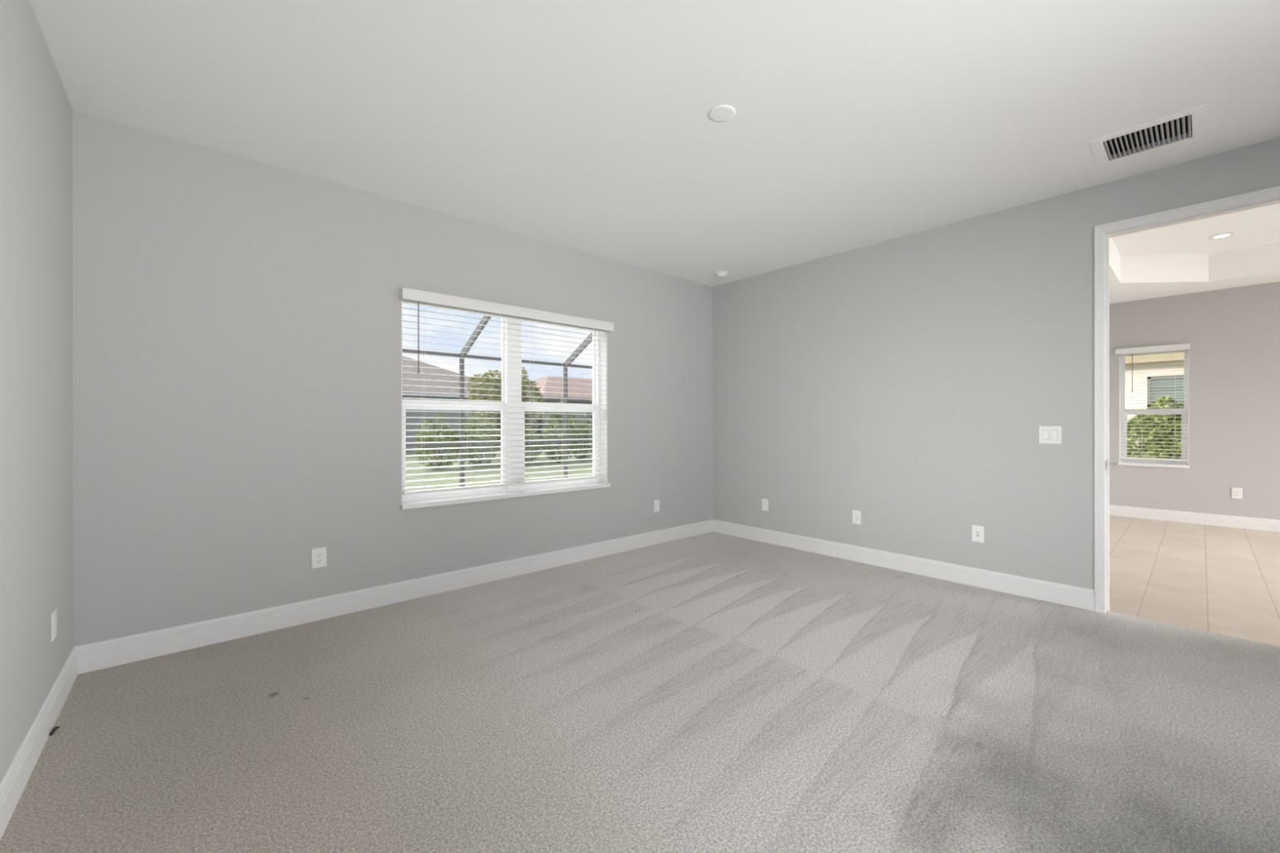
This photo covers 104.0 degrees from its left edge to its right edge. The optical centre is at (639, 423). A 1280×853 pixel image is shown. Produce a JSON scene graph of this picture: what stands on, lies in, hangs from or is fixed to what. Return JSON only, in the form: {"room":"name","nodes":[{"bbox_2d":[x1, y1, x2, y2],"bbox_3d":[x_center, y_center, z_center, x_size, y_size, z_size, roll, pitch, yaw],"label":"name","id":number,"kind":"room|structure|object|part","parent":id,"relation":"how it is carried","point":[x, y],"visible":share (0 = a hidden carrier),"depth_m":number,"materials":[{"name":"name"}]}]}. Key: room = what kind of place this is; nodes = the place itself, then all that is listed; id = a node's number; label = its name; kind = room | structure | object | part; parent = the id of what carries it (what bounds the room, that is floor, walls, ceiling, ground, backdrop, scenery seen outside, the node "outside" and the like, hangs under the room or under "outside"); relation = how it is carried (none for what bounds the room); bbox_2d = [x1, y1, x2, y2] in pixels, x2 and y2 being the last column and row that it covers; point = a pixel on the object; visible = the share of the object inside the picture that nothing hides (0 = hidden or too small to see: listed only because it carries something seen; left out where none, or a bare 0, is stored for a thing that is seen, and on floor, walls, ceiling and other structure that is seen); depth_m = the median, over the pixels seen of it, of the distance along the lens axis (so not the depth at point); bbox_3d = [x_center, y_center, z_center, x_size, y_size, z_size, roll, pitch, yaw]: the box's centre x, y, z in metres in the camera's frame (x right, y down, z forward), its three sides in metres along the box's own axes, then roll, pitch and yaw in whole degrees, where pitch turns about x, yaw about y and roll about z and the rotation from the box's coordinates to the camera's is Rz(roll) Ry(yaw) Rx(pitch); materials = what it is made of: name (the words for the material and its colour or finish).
{"room":"empty bedroom","nodes":[
{"label":"empty bedroom","id":0,"kind":"room"},
{"bbox_2d":[0,0,73,781],"bbox_3d":[-0.568,-0.406,-0.179,0.200,3.450,6.800,0,0,-42],"label":"wall","id":1,"kind":"structure","parent":0,"point":[37,462],"depth_m":1.82,"materials":[{"name":"grey paint"}]},
{"bbox_2d":[0,646,77,839],"bbox_3d":[-0.551,1.153,-0.032,0.016,0.133,6.600,0,0,-42],"label":"baseboard","id":2,"kind":"structure","parent":1,"relation":"attached to","point":[14,781],"depth_m":1.77,"materials":[{"name":"white paint"}]},
{"bbox_2d":[51,608,56,641],"bbox_3d":[-2.439,0.839,2.080,0.007,0.118,0.074,0,0,-42],"label":"wall outlet","id":3,"kind":"object","parent":1,"relation":"attached to","point":[54,612],"visible":1,"depth_m":2.07,"materials":[{"name":"white plastic"}]},
{"bbox_2d":[72,109,712,646],"bbox_3d":[-1.060,-0.409,4.069,5.116,3.450,0.200,0,0,-42],"label":"wall","id":4,"kind":"structure","parent":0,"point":[237,320],"depth_m":2.99,"materials":[{"name":"grey paint"}]},
{"bbox_2d":[311,546,326,568],"bbox_3d":[-1.992,0.836,3.100,0.079,0.122,0.008,0,0,-42],"label":"wall outlet","id":5,"kind":"object","parent":4,"relation":"attached to","point":[318,555],"visible":1,"depth_m":3.10,"materials":[{"name":"white plastic"}]},
{"bbox_2d":[315,552,322,556],"bbox_3d":[-1.990,0.816,3.098,0.034,0.025,0.003,0,0,-42],"label":"receptacle","id":6,"kind":"object","parent":5,"relation":"attached to","point":[317,554],"depth_m":3.10,"materials":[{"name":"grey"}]},
{"bbox_2d":[315,558,322,563],"bbox_3d":[-1.990,0.855,3.098,0.034,0.025,0.003,0,0,-42],"label":"receptacle","id":7,"kind":"object","parent":5,"relation":"attached to","point":[317,560],"depth_m":3.10,"materials":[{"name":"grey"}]},
{"bbox_2d":[74,519,713,674],"bbox_3d":[-0.962,1.150,4.012,4.782,0.133,0.016,0,0,-42],"label":"baseboard","id":8,"kind":"structure","parent":4,"relation":"attached to","point":[94,656],"depth_m":3.15,"materials":[{"name":"white paint"}]},
{"bbox_2d":[400,300,609,509],"bbox_3d":[-1.023,-0.154,4.088,1.806,1.489,0.222,0,0,-42],"label":"window","id":9,"kind":"structure","parent":4,"relation":"attached to","point":[451,497],"depth_m":4.10,"materials":[{"name":"white paint"}]},
{"bbox_3d":[-1.421,-0.496,3.831,0.805,0.751,0.025,0,0,-42],"label":"sash","id":10,"kind":"part","parent":9,"relation":"part of","materials":[{"name":"glass"}]},
{"bbox_3d":[-1.399,0.196,3.808,0.805,0.673,0.032,0,0,-42],"label":"sash","id":11,"kind":"part","parent":9,"relation":"part of","materials":[{"name":"white plastic"}]},
{"bbox_3d":[-0.992,0.574,4.055,1.806,0.032,0.134,0,0,-42],"label":"sill","id":12,"kind":"part","parent":9,"relation":"part of","materials":[{"name":"white stone"}]},
{"bbox_3d":[-0.726,-0.498,4.451,0.789,0.751,0.025,0,0,-42],"label":"sash","id":13,"kind":"part","parent":9,"relation":"part of","materials":[{"name":"glass"}]},
{"bbox_3d":[-0.703,0.194,4.427,0.789,0.673,0.032,0,0,-42],"label":"sash","id":14,"kind":"part","parent":9,"relation":"part of","materials":[{"name":"white plastic"}]},
{"bbox_2d":[400,287,613,494],"bbox_3d":[-0.955,-0.207,4.018,1.824,1.421,0.110,0,0,-42],"label":"window blind","id":15,"kind":"object","parent":4,"relation":"attached to","point":[418,297],"visible":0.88,"depth_m":3.85,"materials":[{"name":"white paint"}]},
{"bbox_3d":[-1.536,-0.190,3.538,0.002,1.347,0.055,0,0,-42],"label":"ladder cord","id":16,"kind":"part","parent":15,"relation":"part of","materials":[{"name":"white fabric"}]},
{"bbox_3d":[-1.288,-0.189,3.759,0.002,1.349,0.055,0,0,-42],"label":"ladder cord","id":17,"kind":"part","parent":15,"relation":"part of","materials":[{"name":"white fabric"}]},
{"bbox_3d":[-0.980,0.488,4.033,1.766,0.030,0.052,0,0,-42],"label":"rail","id":18,"kind":"part","parent":15,"relation":"part of","materials":[{"name":"white plastic"}]},
{"bbox_3d":[-1.045,-0.189,3.975,0.002,1.351,0.055,0,0,-42],"label":"ladder cord","id":19,"kind":"part","parent":15,"relation":"part of","materials":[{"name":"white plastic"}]},
{"bbox_3d":[-0.892,-0.188,4.112,0.002,1.353,0.055,0,0,-42],"label":"ladder cord","id":20,"kind":"part","parent":15,"relation":"part of","materials":[{"name":"white fabric"}]},
{"bbox_2d":[653,499,659,511],"bbox_3d":[0.169,0.833,5.025,0.074,0.118,0.007,0,0,-42],"label":"wall outlet","id":21,"kind":"object","parent":4,"relation":"attached to","point":[656,503],"visible":1,"depth_m":5.02,"materials":[{"name":"white plastic"}]},
{"bbox_2d":[0,531,1279,852],"bbox_3d":[1.210,1.265,1.538,4.934,0.100,6.800,0,0,-42],"label":"floor","id":22,"kind":"structure","parent":0,"point":[710,692],"depth_m":1.99,"materials":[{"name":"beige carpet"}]},
{"bbox_2d":[48,726,59,735],"bbox_3d":[-2.313,1.213,1.974,0.011,0.018,0.055,0,0,-26],"label":"stub","id":23,"kind":"object","parent":22,"relation":"on","point":[55,727],"visible":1,"depth_m":1.96,"materials":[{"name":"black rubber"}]},
{"bbox_2d":[29,0,1279,286],"bbox_3d":[1.224,-1.588,1.551,4.782,0.120,6.600,0,0,-42],"label":"ceiling","id":24,"kind":"structure","parent":0,"point":[582,125],"depth_m":2.35,"materials":[{"name":"white paint"}]},
{"bbox_2d":[714,271,727,278],"bbox_3d":[0.828,-1.508,5.102,0.134,0.043,0.134,0,0,-42],"label":"smoke detector","id":25,"kind":"object","parent":24,"relation":"attached to","point":[722,274],"visible":1,"depth_m":5.07,"materials":[{"name":"white plastic"}]},
{"bbox_2d":[708,105,735,122],"bbox_3d":[0.405,-1.524,2.466,0.134,0.007,0.134,0,0,-42],"label":"cover plate","id":26,"kind":"object","parent":24,"relation":"attached to","point":[721,113],"visible":1,"depth_m":2.46,"materials":[{"name":"white paint"}]},
{"bbox_2d":[1088,104,1207,166],"bbox_3d":[2.728,-1.610,2.687,0.398,0.170,0.424,0,0,-42],"label":"ceiling vent","id":27,"kind":"object","parent":24,"relation":"in","point":[1193,121],"visible":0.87,"depth_m":2.70,"materials":[{"name":"white metal"}]},
{"bbox_2d":[712,137,1279,590],"bbox_3d":[3.627,-0.414,2.553,0.134,3.450,8.300,0,0,-42],"label":"wall","id":28,"kind":"structure","parent":0,"point":[908,383],"depth_m":3.89,"materials":[{"name":"grey paint"}]},
{"bbox_2d":[761,498,768,511],"bbox_3d":[1.274,0.832,5.091,0.007,0.118,0.074,0,0,-42],"label":"wall outlet","id":29,"kind":"object","parent":28,"relation":"attached to","point":[764,501],"visible":1,"depth_m":5.09,"materials":[{"name":"white plastic"}]},
{"bbox_2d":[852,510,861,524],"bbox_3d":[1.902,0.826,4.385,0.008,0.118,0.074,0,0,-42],"label":"wall outlet","id":30,"kind":"object","parent":28,"relation":"attached to","point":[856,515],"visible":1,"depth_m":4.38,"materials":[{"name":"white plastic"}]},
{"bbox_2d":[712,519,1094,611],"bbox_3d":[1.873,1.145,4.413,0.016,0.133,3.188,0,0,-42],"label":"baseboard","id":31,"kind":"structure","parent":28,"relation":"attached to","point":[1060,593],"depth_m":3.94,"materials":[{"name":"white paint"}]},
{"bbox_2d":[971,524,984,542],"bbox_3d":[2.504,0.821,3.704,0.016,0.122,0.079,0,0,-42],"label":"wall outlet","id":32,"kind":"object","parent":28,"relation":"attached to","point":[977,531],"visible":1,"depth_m":3.70,"materials":[{"name":"white plastic"}]},
{"bbox_2d":[1039,426,1061,444],"bbox_3d":[2.784,0.081,3.392,0.010,0.118,0.119,0,0,-42],"label":"light switch","id":33,"kind":"object","parent":28,"relation":"attached to","point":[1047,434],"visible":1,"depth_m":3.39,"materials":[{"name":"white plastic"}]},
{"bbox_2d":[1093,186,1279,613],"bbox_3d":[3.329,-0.020,2.888,0.175,2.492,1.028,0,0,-42],"label":"door frame","id":34,"kind":"structure","parent":28,"relation":"in","point":[1270,196],"depth_m":3.20,"materials":[{"name":"white paint"}]},
{"bbox_3d":[3.386,-0.020,2.939,0.020,2.492,1.028,0,0,-42],"label":"casing","id":35,"kind":"part","parent":34,"relation":"part of","materials":[{"name":"white paint"}]},
{"bbox_2d":[1109,281,1279,519],"bbox_3d":[7.932,-0.412,4.871,0.200,3.470,6.034,0,0,-42],"label":"wall","id":36,"kind":"structure","parent":0,"point":[1233,335],"depth_m":5.93,"materials":[{"name":"grey paint"}]},
{"bbox_2d":[1117,349,1189,468],"bbox_3d":[6.561,-0.196,6.395,0.222,1.491,0.635,0,0,-42],"label":"window","id":37,"kind":"structure","parent":36,"relation":"in","point":[1122,418],"depth_m":6.39,"materials":[{"name":"white paint"}]},
{"bbox_2d":[1115,342,1190,461],"bbox_3d":[6.486,-0.253,6.333,0.110,1.430,0.659,0,0,-42],"label":"window blind","id":38,"kind":"object","parent":37,"relation":"attached to","point":[1181,347],"visible":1,"depth_m":6.31,"materials":[{"name":"white paint"}]},
{"bbox_3d":[6.447,-0.228,6.418,0.055,1.359,0.002,0,0,-42],"label":"ladder cord","id":39,"kind":"part","parent":38,"relation":"part of","materials":[{"name":"white fabric"}]},
{"bbox_3d":[6.514,0.453,6.345,0.052,0.018,0.595,0,0,-42],"label":"rail","id":40,"kind":"part","parent":38,"relation":"part of","materials":[{"name":"white plastic"}]},
{"bbox_3d":[6.640,-0.228,6.201,0.055,1.359,0.002,0,0,-42],"label":"ladder cord","id":41,"kind":"part","parent":38,"relation":"part of","materials":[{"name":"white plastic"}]},
{"bbox_3d":[6.529,0.534,6.366,0.134,0.032,0.635,0,0,-42],"label":"sill","id":42,"kind":"part","parent":37,"relation":"part of","materials":[{"name":"white stone"}]},
{"bbox_3d":[6.619,-0.525,6.439,0.025,0.781,0.553,0,0,-42],"label":"sash","id":43,"kind":"part","parent":37,"relation":"part of","materials":[{"name":"white plastic"}]},
{"bbox_3d":[6.596,0.168,6.418,0.032,0.645,0.553,0,0,-42],"label":"sash","id":44,"kind":"part","parent":37,"relation":"part of","materials":[{"name":"white plastic"}]},
{"bbox_2d":[1109,505,1279,532],"bbox_3d":[7.832,1.152,4.825,0.016,0.133,5.700,0,0,-42],"label":"baseboard","id":45,"kind":"structure","parent":36,"relation":"attached to","point":[1253,523],"depth_m":6.04,"materials":[{"name":"white paint"}]},
{"bbox_2d":[1231,487,1242,498],"bbox_3d":[6.952,0.818,5.818,0.008,0.126,0.079,0,0,-42],"label":"wall outlet","id":46,"kind":"object","parent":36,"relation":"attached to","point":[1237,493],"visible":1,"depth_m":5.82,"materials":[{"name":"white plastic"}]},
{"bbox_2d":[1109,515,1279,646],"bbox_3d":[6.198,1.274,3.235,4.772,0.105,5.900,0,0,-42],"label":"floor","id":47,"kind":"structure","parent":0,"point":[1224,580],"depth_m":3.98,"materials":[{"name":"beige tile"}]},
{"bbox_2d":[1109,203,1279,303],"bbox_3d":[6.120,-1.738,3.301,4.590,0.318,5.700,0,0,-42],"label":"ceiling","id":48,"kind":"structure","parent":0,"point":[1179,259],"depth_m":5.42,"materials":[{"name":"white paint"}]},
{"bbox_2d":[1208,233,1234,239],"bbox_3d":[5.870,-1.885,5.044,0.166,0.006,0.166,0,0,-42],"label":"recessed light","id":49,"kind":"object","parent":48,"relation":"in","point":[1224,235],"visible":1,"depth_m":5.04,"materials":[{"name":"white paint"}]},
{"label":"outside","id":50,"kind":"structure","parent":0,"visible":0},
{"bbox_2d":[405,445,592,491],"bbox_3d":[-1.284,1.521,30.520,120.000,0.250,120.000,0,0,-42],"label":"ground","id":51,"kind":"structure","parent":50,"point":[497,455],"depth_m":14.84,"materials":[{"name":"green plant"}]},
{"bbox_2d":[414,413,459,470],"bbox_3d":[-6.115,0.573,15.212,1.386,1.755,1.192,0,0,-42],"label":"shrub","id":52,"kind":"object","parent":51,"relation":"on","point":[423,433],"visible":0.66,"depth_m":15.09,"materials":[{"name":"green plant"}]},
{"bbox_2d":[402,355,501,453],"bbox_3d":[-14.146,-1.260,28.716,11.430,5.350,12.615,0,0,-42],"label":"house","id":53,"kind":"structure","parent":51,"relation":"on","point":[405,362],"depth_m":25.20,"materials":[{"name":"grey paint"}]},
{"bbox_2d":[457,410,499,466],"bbox_3d":[-5.289,0.457,16.361,1.382,1.928,1.227,0,0,-42],"label":"shrub","id":54,"kind":"object","parent":51,"relation":"on","point":[469,426],"visible":0.62,"depth_m":16.26,"materials":[{"name":"green plant"}]},
{"bbox_2d":[466,366,545,446],"bbox_3d":[-5.236,-0.467,19.638,3.272,3.791,2.146,0,0,-42],"label":"tree","id":55,"kind":"object","parent":51,"relation":"on","point":[489,380],"visible":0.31,"depth_m":19.08,"materials":[{"name":"green plant"}]},
{"bbox_2d":[524,424,542,464],"bbox_3d":[-3.986,0.725,17.023,1.443,1.490,1.206,0,0,-42],"label":"shrub","id":56,"kind":"object","parent":51,"relation":"on","point":[535,448],"visible":0.23,"depth_m":17.00,"materials":[{"name":"green plant"}]},
{"bbox_2d":[525,375,592,447],"bbox_3d":[-2.956,-0.983,38.405,17.530,4.750,12.030,0,0,-42],"label":"house","id":57,"kind":"structure","parent":51,"relation":"on","point":[587,395],"depth_m":30.71,"materials":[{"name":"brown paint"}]},
{"bbox_2d":[541,400,577,462],"bbox_3d":[-2.849,0.289,17.755,1.224,2.331,1.311,0,0,20],"label":"shrub","id":58,"kind":"object","parent":51,"relation":"on","point":[554,415],"visible":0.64,"depth_m":17.62,"materials":[{"name":"green plant"}]},
{"bbox_2d":[567,414,592,458],"bbox_3d":[-2.119,0.532,18.981,1.372,1.782,1.186,0,0,-42],"label":"shrub","id":59,"kind":"object","parent":51,"relation":"on","point":[584,426],"visible":0.43,"depth_m":18.82,"materials":[{"name":"green plant"}]},
{"bbox_2d":[1124,351,1183,457],"bbox_3d":[11.635,-1.057,11.629,4.830,4.900,12.600,0,0,-42],"label":"house","id":60,"kind":"structure","parent":51,"relation":"on","point":[1129,402],"depth_m":10.00,"materials":[{"name":"beige paint"}]},
{"bbox_3d":[10.678,-0.344,9.653,0.010,1.100,1.145,0,0,-42],"label":"pane","id":61,"kind":"part","parent":60,"relation":"part of","materials":[{"name":"clear glass"}]},
{"bbox_3d":[-0.413,1.361,8.495,16.000,0.098,5.550,0,0,-42],"label":"patio slab","id":62,"kind":"object","parent":51,"relation":"on","visible":0},
{"bbox_2d":[402,315,592,486],"bbox_3d":[0.032,-0.444,9.027,13.874,3.510,5.031,0,0,-42],"label":"pool enclosure","id":63,"kind":"object","parent":62,"relation":"on","point":[463,355],"visible":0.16,"depth_m":9.41,"materials":[{"name":"brown metal"}]},
{"bbox_3d":[-3.335,0.038,9.359,0.074,2.555,0.050,0,0,-42],"label":"post","id":64,"kind":"part","parent":63,"relation":"part of","materials":[{"name":"brown metal"}]},
{"bbox_3d":[-1.621,0.372,10.885,13.800,0.075,0.040,0,0,-42],"label":"chair rail","id":65,"kind":"part","parent":63,"relation":"part of","materials":[{"name":"brown metal"}]},
{"bbox_3d":[-1.621,0.034,10.885,0.074,2.555,0.050,0,0,-42],"label":"post","id":66,"kind":"part","parent":63,"relation":"part of","materials":[{"name":"brown metal"}]},
{"bbox_3d":[8.367,1.383,9.989,2.700,0.029,8.500,0,0,-42],"label":"planting bed","id":67,"kind":"object","parent":51,"relation":"on","visible":0},
{"bbox_2d":[1127,408,1161,457],"bbox_3d":[9.181,0.563,9.307,0.796,1.674,0.720,0,0,26],"label":"shrub","id":68,"kind":"object","parent":67,"relation":"on","point":[1134,422],"visible":0.32,"depth_m":9.17,"materials":[{"name":"green plant"}]},
{"bbox_2d":[1142,395,1183,458],"bbox_3d":[9.023,0.460,8.350,0.852,1.884,0.864,0,0,4],"label":"shrub","id":69,"kind":"object","parent":67,"relation":"on","point":[1164,420],"visible":0.33,"depth_m":8.38,"materials":[{"name":"green plant"}]}
]}

